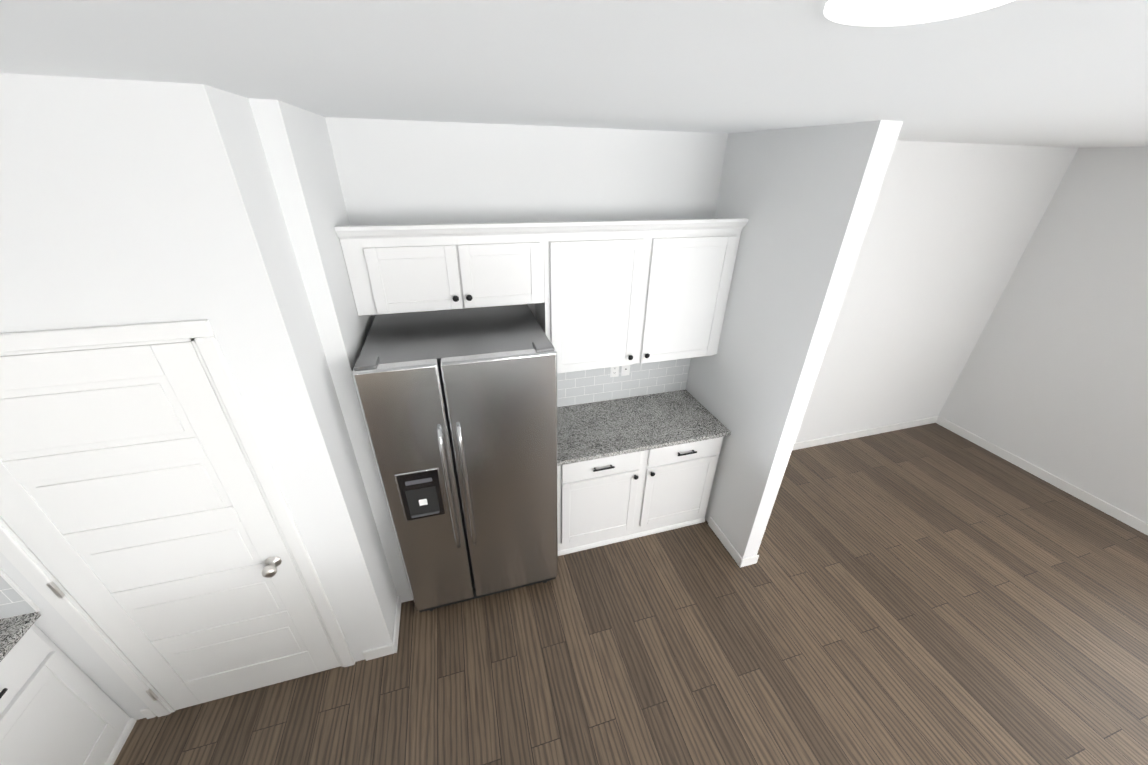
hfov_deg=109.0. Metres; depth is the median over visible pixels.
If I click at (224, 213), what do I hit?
wall
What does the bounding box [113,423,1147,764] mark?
floor
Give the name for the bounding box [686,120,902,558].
wall
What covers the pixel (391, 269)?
upper cabinet
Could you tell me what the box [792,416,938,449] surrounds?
baseboard
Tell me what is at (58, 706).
base cabinet
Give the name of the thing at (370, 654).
baseboard
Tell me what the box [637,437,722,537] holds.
base cabinet
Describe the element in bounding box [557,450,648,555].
base cabinet
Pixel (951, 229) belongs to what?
wall
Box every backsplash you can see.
[0,568,40,618]
[557,358,690,406]
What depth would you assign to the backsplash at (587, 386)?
3.21 m
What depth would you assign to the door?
1.62 m
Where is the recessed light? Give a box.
[823,0,1013,26]
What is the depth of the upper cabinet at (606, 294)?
2.46 m
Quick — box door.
[0,319,354,716]
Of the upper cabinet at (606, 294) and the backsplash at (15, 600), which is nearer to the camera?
the backsplash at (15, 600)
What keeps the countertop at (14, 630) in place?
on the base cabinet at (58, 706)
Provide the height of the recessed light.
0.008 m
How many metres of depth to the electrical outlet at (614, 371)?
3.13 m
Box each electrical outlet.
[610,366,618,376]
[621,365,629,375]
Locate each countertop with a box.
[0,612,40,661]
[557,389,730,465]
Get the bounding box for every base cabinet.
[0,624,136,764]
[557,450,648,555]
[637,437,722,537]
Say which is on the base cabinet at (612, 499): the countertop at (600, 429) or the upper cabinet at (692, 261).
the countertop at (600, 429)
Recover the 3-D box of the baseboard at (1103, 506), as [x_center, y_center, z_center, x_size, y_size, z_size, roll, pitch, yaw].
[5.420,2.493,0.913,0.013,0.085,9.000,-7,29,-15]
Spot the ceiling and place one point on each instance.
(1062, 73)
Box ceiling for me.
[0,0,1147,147]
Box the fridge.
[352,304,557,611]
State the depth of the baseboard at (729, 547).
3.05 m
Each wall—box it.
[0,73,412,719]
[325,117,1077,442]
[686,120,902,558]
[938,147,1147,522]
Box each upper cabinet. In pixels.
[334,222,549,315]
[535,220,653,372]
[638,218,748,363]
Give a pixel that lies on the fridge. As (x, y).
(459, 408)
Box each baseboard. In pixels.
[140,595,400,718]
[708,517,758,567]
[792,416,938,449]
[936,416,1147,534]
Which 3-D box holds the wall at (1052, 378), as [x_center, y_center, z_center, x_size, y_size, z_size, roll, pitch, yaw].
[5.506,1.315,0.296,0.120,2.748,9.000,-7,29,-15]
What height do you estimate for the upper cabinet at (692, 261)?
0.918 m

